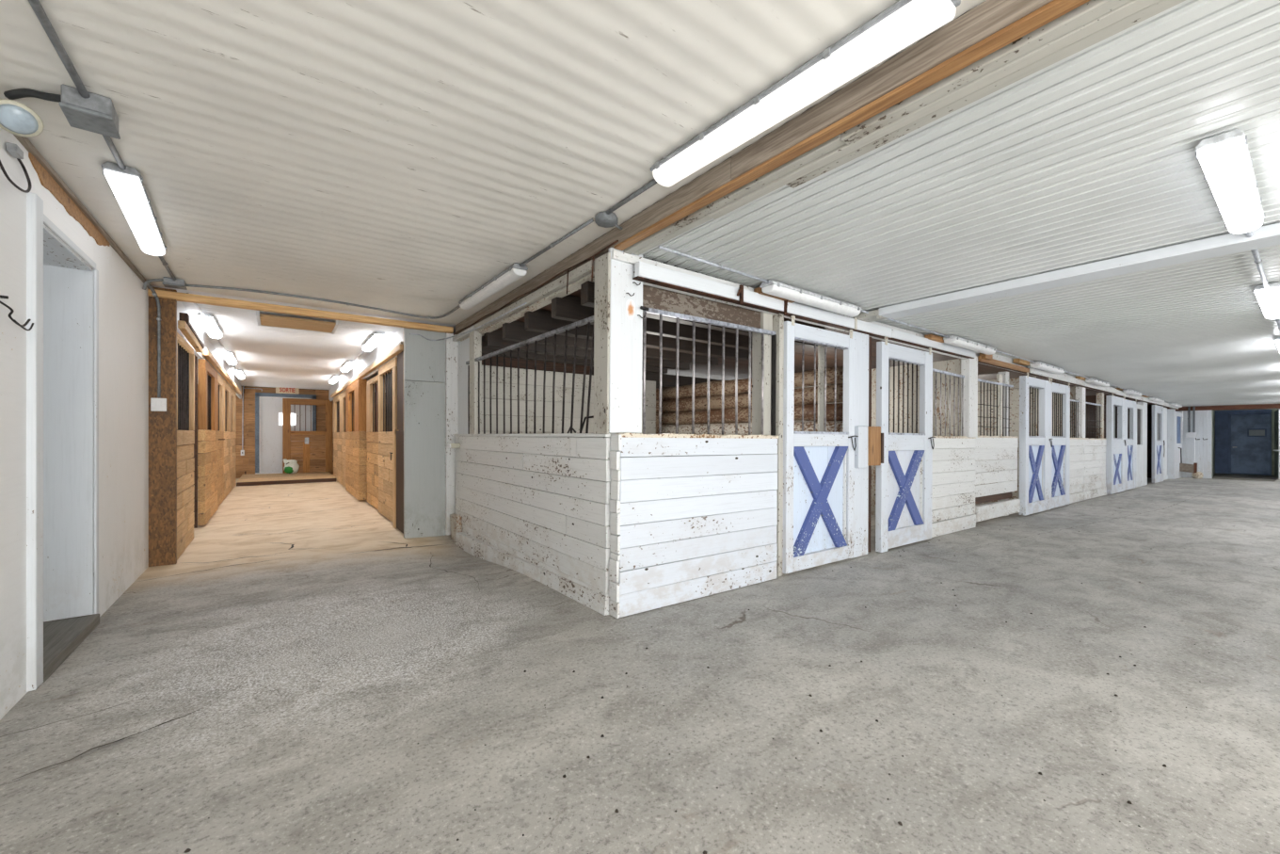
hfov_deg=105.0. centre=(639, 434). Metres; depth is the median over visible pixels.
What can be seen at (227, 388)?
door
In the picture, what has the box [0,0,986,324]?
ceiling
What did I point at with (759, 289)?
wood block
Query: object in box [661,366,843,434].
wall
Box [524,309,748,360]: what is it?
joist
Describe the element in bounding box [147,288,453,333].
header beam
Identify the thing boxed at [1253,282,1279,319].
strip light
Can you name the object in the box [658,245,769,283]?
conduit
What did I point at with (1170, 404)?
strip light
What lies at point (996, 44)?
beam
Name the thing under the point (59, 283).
door frame
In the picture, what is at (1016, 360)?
wood block
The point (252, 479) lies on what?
step
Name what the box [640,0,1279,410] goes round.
ceiling
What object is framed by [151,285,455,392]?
ceiling
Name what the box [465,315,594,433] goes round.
grille
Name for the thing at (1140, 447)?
board panel
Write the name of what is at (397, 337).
wall
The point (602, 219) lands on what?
junction box
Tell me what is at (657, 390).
wall
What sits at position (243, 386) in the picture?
conduit
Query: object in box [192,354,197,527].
wall
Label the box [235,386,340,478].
wall
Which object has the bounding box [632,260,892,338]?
sliding door track
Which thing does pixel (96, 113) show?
junction box
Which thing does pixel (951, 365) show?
wall
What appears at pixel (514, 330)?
joist
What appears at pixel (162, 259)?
conduit
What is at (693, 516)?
wall
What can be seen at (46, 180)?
board
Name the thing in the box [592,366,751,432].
rear boarding
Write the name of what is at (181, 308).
wall
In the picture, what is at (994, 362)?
fascia
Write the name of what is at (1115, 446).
door
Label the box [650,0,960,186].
strip light
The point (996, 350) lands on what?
conduit
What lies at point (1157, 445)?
door
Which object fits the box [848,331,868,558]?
post
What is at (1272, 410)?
wall
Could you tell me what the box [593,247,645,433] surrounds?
post
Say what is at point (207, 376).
door
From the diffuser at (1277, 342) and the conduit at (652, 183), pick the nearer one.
the conduit at (652, 183)
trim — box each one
[12,133,149,288]
[1167,403,1279,411]
[1212,472,1278,480]
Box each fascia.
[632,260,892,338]
[887,329,975,358]
[977,355,1029,373]
[1027,366,1116,394]
[1113,389,1170,407]
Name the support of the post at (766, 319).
on the floor
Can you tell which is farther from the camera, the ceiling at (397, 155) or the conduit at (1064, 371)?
the conduit at (1064, 371)
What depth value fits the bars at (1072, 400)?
9.20 m
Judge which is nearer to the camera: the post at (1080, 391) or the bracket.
the bracket
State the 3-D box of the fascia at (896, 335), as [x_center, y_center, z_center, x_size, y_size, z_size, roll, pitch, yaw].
[3.416,-1.033,5.679,2.093,0.094,0.066,1,0,-36]
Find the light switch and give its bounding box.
[150,398,166,411]
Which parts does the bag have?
printed panel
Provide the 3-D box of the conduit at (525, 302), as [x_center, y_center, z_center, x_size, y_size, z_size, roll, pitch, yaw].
[-1.689,-1.137,5.011,2.248,0.068,0.352,0,0,42]
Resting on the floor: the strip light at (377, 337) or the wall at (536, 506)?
the wall at (536, 506)
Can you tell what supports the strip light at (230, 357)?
attached to the ceiling at (266, 356)
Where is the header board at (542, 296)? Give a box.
[456,257,594,341]
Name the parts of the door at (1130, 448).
panel, cross rail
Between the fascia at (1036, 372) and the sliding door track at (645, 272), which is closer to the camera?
the sliding door track at (645, 272)
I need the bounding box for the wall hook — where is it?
[0,295,33,330]
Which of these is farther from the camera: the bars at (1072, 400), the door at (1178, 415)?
the door at (1178, 415)
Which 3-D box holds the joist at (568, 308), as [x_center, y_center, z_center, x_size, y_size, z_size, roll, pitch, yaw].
[0.475,-1.028,4.796,2.893,0.191,0.097,1,0,-36]
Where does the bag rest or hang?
on the step
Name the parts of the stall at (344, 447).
frame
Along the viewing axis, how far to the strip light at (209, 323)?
5.53 m
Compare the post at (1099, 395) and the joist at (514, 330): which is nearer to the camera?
the joist at (514, 330)
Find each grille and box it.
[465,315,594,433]
[640,305,776,434]
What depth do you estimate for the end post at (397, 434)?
5.98 m
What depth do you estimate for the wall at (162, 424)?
4.34 m
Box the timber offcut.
[1179,462,1203,478]
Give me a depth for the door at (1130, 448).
11.53 m
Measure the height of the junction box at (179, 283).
0.060 m
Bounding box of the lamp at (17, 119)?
[0,98,44,137]
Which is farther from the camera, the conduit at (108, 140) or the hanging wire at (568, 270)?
the hanging wire at (568, 270)
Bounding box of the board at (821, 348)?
[817,344,824,431]
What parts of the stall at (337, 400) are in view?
frame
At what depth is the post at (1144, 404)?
12.65 m
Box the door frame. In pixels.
[26,192,99,691]
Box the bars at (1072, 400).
[1060,398,1079,437]
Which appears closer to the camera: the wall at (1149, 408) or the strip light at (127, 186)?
the strip light at (127, 186)
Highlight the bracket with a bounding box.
[447,443,460,447]
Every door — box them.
[197,358,218,525]
[216,372,223,507]
[223,379,230,498]
[255,392,316,474]
[282,398,332,473]
[345,378,367,499]
[377,356,397,521]
[782,315,858,573]
[875,336,935,552]
[1018,371,1052,515]
[1050,378,1070,508]
[1105,392,1126,494]
[1124,396,1136,490]
[1152,402,1165,482]
[1175,411,1182,479]
[1228,412,1271,474]
[1273,408,1279,479]
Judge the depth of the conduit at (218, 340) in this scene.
6.90 m
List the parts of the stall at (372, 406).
frame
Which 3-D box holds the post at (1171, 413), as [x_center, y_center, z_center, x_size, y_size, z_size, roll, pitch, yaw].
[16.143,0.276,14.921,0.192,2.120,0.154,1,0,-36]
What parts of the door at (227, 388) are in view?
frame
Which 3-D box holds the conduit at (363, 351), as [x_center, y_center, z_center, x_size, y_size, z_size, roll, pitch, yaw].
[-4.516,-1.260,7.886,0.024,0.024,1.750,0,0,-36]
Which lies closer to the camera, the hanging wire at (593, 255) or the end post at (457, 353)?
the hanging wire at (593, 255)
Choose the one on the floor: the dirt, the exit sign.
the dirt
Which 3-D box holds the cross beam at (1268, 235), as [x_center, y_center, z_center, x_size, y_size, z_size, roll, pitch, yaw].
[3.924,-1.116,2.255,0.221,0.085,6.140,1,0,-36]
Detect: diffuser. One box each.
[234,370,244,379]
[1275,339,1279,351]
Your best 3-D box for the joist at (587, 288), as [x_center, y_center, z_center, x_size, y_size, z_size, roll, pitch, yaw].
[0.768,-1.029,4.392,2.896,0.189,0.105,1,0,-36]
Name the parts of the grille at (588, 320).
rail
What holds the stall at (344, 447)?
on the floor
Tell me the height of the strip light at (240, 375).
0.085 m
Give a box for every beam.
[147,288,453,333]
[455,0,1185,334]
[853,222,1279,321]
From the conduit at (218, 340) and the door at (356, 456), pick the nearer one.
the conduit at (218, 340)
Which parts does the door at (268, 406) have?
sill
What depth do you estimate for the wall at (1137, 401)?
13.29 m
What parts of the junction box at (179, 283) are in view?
lid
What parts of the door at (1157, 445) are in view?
panel, cross rail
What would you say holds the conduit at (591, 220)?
attached to the ceiling at (397, 155)
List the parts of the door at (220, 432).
frame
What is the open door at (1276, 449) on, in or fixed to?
in the wall at (1272, 410)
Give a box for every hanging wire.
[566,270,569,294]
[591,255,593,281]
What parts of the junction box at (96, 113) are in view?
lid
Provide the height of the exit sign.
0.190 m
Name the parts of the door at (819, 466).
panel, moulding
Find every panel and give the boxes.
[403,327,445,538]
[1136,403,1143,487]
[1156,407,1167,479]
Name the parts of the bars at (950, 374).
rail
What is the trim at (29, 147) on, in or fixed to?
attached to the wall at (123, 304)
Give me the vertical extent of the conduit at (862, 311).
0.024 m
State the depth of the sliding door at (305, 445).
13.77 m
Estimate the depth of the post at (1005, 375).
7.37 m
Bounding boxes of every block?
[753,286,794,303]
[854,426,883,467]
[924,334,943,342]
[979,352,992,360]
[1013,358,1030,365]
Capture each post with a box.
[392,350,403,533]
[445,325,481,535]
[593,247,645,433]
[752,311,772,434]
[772,313,783,575]
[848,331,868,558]
[867,336,871,552]
[960,355,977,437]
[997,370,1008,515]
[1075,386,1085,447]
[1096,392,1103,446]
[1136,401,1147,485]
[1167,408,1175,479]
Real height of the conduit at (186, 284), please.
0.044 m
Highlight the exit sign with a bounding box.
[275,386,298,394]
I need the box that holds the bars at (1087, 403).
[1085,401,1101,438]
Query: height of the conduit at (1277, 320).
0.029 m
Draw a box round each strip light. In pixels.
[101,161,166,255]
[196,312,223,338]
[221,350,237,364]
[233,368,245,379]
[328,375,340,383]
[340,360,356,371]
[361,331,386,351]
[458,262,527,309]
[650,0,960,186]
[760,279,862,317]
[943,335,996,354]
[1029,361,1065,374]
[1085,377,1110,386]
[1122,388,1142,396]
[1149,396,1164,402]
[1168,402,1182,407]
[1194,128,1264,233]
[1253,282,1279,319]
[1274,336,1279,352]
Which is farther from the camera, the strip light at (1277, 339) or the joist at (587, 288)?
the strip light at (1277, 339)
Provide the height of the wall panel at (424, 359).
2.520 m
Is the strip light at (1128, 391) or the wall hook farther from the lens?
the strip light at (1128, 391)
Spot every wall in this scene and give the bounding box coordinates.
[0,127,148,719]
[148,286,176,566]
[176,301,241,398]
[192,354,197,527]
[197,385,392,478]
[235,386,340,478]
[328,327,403,400]
[449,432,616,615]
[468,365,655,437]
[608,432,778,618]
[611,249,1178,537]
[650,388,735,433]
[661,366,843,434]
[794,358,960,520]
[968,376,1036,503]
[988,385,1076,494]
[1085,394,1112,461]
[1095,400,1140,438]
[1147,406,1164,478]
[1164,405,1212,478]
[1211,410,1215,478]
[1215,409,1271,475]
[1271,409,1277,475]
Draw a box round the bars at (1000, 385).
[977,373,1013,436]
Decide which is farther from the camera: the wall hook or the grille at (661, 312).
the grille at (661, 312)
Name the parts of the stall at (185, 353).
frame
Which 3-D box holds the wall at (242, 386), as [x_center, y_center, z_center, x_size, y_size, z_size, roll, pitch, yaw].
[-9.916,-0.150,13.823,7.300,2.600,0.080,0,0,-36]
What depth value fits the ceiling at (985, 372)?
7.62 m
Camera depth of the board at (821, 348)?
4.89 m
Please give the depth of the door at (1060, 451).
8.39 m
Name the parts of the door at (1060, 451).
panel, moulding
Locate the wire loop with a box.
[0,142,31,192]
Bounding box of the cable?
[3,88,61,102]
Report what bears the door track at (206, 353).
attached to the wall at (181, 308)
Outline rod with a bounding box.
[453,240,618,335]
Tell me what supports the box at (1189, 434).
attached to the wall at (1199, 452)
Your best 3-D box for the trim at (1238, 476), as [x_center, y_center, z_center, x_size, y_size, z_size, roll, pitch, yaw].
[20.000,1.372,16.321,4.800,0.042,1.500,1,0,-36]
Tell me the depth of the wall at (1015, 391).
8.43 m
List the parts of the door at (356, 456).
frame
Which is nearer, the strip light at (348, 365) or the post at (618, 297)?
the post at (618, 297)
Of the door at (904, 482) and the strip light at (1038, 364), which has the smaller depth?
the door at (904, 482)
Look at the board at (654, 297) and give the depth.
3.65 m
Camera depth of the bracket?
5.62 m
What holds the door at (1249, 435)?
in the wall at (1221, 416)
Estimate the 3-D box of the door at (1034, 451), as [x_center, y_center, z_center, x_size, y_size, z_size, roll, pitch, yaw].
[6.197,0.137,7.669,1.191,2.133,0.111,1,0,-36]
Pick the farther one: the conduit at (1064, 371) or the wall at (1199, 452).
the wall at (1199, 452)
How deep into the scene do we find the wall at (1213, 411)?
16.49 m
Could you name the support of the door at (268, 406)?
in the wall at (242, 461)
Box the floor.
[0,474,1279,853]
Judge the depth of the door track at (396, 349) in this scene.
7.25 m
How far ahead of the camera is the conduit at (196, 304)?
5.03 m
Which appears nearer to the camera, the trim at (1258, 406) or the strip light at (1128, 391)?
the strip light at (1128, 391)
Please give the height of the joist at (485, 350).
0.191 m
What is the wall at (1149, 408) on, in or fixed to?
on the floor
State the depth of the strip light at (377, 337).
6.47 m
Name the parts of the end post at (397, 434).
post, post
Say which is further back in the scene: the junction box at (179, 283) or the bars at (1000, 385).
the bars at (1000, 385)
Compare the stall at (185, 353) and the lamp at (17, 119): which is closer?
the lamp at (17, 119)
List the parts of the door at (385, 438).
frame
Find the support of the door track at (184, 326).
attached to the wall at (181, 308)
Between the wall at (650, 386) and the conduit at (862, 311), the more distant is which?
the wall at (650, 386)
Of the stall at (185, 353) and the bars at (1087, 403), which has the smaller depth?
the stall at (185, 353)
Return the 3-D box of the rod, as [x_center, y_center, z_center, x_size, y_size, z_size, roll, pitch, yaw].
[-1.173,-1.195,4.431,0.012,0.022,3.480,0,0,-36]
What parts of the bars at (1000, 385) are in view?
rail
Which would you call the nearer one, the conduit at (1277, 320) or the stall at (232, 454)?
the conduit at (1277, 320)
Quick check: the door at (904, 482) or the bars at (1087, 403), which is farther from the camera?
the bars at (1087, 403)
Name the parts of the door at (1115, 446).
panel, cross rail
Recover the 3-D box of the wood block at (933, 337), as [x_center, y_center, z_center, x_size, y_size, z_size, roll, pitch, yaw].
[3.369,-1.099,5.608,0.354,0.058,0.079,1,0,-36]
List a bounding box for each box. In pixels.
[58,83,120,139]
[161,276,187,289]
[594,210,618,227]
[1185,406,1197,437]
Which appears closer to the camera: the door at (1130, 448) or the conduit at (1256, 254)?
the conduit at (1256, 254)
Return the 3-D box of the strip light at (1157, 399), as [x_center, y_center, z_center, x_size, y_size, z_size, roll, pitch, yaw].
[13.534,-0.920,12.856,1.220,0.085,0.138,1,-1,-36]
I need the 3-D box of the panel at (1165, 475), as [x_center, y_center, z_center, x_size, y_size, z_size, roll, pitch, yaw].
[15.368,0.252,14.466,1.600,2.150,0.061,1,0,-36]
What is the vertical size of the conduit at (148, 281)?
0.104 m
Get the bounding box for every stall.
[176,332,194,559]
[226,386,236,490]
[333,392,341,483]
[341,390,347,486]
[366,374,383,509]
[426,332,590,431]
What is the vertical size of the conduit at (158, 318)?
0.952 m
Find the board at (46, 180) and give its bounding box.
[28,152,109,246]
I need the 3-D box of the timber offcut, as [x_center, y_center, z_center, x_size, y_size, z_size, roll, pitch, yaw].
[17.119,1.101,15.296,0.270,0.488,0.574,0,0,-44]
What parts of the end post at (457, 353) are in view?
post, panel, post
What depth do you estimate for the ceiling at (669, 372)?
11.55 m
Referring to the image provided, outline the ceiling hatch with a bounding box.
[256,310,338,334]
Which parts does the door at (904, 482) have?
panel, cross rail, moulding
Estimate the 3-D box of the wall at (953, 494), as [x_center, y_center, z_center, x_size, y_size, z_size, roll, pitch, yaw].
[8.506,0.084,9.452,21.503,2.336,0.134,1,0,-36]
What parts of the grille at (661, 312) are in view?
rail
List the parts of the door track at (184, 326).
rail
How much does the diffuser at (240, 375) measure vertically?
0.051 m
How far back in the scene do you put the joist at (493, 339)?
5.69 m
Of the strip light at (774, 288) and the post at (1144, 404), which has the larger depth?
the post at (1144, 404)
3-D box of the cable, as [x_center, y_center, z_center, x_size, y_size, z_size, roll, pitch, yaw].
[-2.304,-1.294,1.871,0.202,0.037,0.041,0,0,-6]
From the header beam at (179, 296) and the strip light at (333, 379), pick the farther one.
the strip light at (333, 379)
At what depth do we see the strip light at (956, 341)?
5.80 m
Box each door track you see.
[177,312,204,351]
[202,347,241,394]
[330,340,403,397]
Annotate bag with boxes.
[283,458,299,473]
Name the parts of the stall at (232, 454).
frame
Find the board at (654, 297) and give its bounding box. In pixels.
[642,284,760,332]
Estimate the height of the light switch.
0.115 m
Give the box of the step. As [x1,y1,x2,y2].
[236,471,335,486]
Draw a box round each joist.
[481,337,667,373]
[483,329,689,369]
[502,320,718,365]
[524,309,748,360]
[551,294,751,350]
[580,280,817,348]
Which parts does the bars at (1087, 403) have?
rail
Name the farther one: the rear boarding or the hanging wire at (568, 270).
the rear boarding
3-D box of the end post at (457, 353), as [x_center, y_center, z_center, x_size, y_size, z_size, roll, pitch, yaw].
[-2.023,-0.010,5.588,0.165,2.400,0.830,0,0,-36]
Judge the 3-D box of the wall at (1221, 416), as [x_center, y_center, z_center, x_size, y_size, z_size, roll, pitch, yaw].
[21.017,0.234,17.150,0.100,2.300,1.350,1,0,-36]
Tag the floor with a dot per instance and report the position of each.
(280, 682)
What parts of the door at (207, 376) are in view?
frame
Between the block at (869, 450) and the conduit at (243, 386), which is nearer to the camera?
the block at (869, 450)
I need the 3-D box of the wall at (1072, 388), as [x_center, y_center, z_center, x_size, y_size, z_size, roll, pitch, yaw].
[7.557,0.149,10.842,0.038,2.204,3.196,1,0,-36]
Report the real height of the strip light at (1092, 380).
0.085 m
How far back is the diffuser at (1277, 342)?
5.51 m
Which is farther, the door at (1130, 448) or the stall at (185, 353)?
the door at (1130, 448)
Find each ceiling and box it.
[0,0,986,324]
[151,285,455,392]
[481,288,1153,404]
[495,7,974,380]
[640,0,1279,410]
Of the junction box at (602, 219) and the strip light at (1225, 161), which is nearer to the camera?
the strip light at (1225, 161)
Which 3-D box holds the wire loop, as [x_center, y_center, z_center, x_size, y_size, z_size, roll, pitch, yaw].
[-2.607,-1.117,2.049,0.035,0.176,0.302,0,0,-36]
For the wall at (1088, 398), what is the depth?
11.46 m
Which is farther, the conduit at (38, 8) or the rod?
the rod
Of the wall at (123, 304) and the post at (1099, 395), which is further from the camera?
the post at (1099, 395)
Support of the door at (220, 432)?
hanging from the door track at (206, 353)
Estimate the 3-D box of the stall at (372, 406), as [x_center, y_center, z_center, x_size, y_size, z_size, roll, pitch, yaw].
[-4.207,0.108,7.815,0.092,2.037,1.332,0,0,-36]
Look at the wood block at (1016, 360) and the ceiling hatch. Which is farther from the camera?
the wood block at (1016, 360)
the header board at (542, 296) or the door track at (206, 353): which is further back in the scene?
the door track at (206, 353)
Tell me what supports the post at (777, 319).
on the floor
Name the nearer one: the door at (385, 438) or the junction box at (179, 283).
the junction box at (179, 283)
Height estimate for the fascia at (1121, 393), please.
0.110 m
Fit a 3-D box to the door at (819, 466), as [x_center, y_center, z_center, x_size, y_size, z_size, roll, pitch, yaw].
[1.625,0.080,4.376,1.051,2.143,0.091,1,0,-36]
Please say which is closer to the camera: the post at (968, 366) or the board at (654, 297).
the board at (654, 297)
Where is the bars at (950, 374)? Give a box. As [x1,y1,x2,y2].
[932,368,964,435]
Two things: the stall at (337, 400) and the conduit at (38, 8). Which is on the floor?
the stall at (337, 400)
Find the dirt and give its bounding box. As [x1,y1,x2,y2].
[116,502,1245,853]
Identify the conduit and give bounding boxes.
[28,0,89,97]
[102,134,126,169]
[142,278,162,289]
[147,283,160,397]
[158,256,175,281]
[185,283,460,319]
[186,292,206,318]
[217,337,227,353]
[241,385,244,449]
[351,350,365,363]
[409,302,527,340]
[519,218,593,266]
[606,178,656,214]
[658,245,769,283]
[860,309,949,337]
[995,350,1035,363]
[1064,370,1089,379]
[1245,230,1269,288]
[1275,318,1279,331]
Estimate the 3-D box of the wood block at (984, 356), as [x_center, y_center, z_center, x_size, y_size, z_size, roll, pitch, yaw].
[4.557,-1.046,6.467,0.224,0.104,0.079,1,0,-36]
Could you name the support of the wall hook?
attached to the wall at (123, 304)
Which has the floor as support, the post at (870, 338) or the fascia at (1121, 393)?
the post at (870, 338)
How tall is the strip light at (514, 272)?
0.085 m
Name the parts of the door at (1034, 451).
panel, cross rail, moulding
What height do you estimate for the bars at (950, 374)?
0.805 m

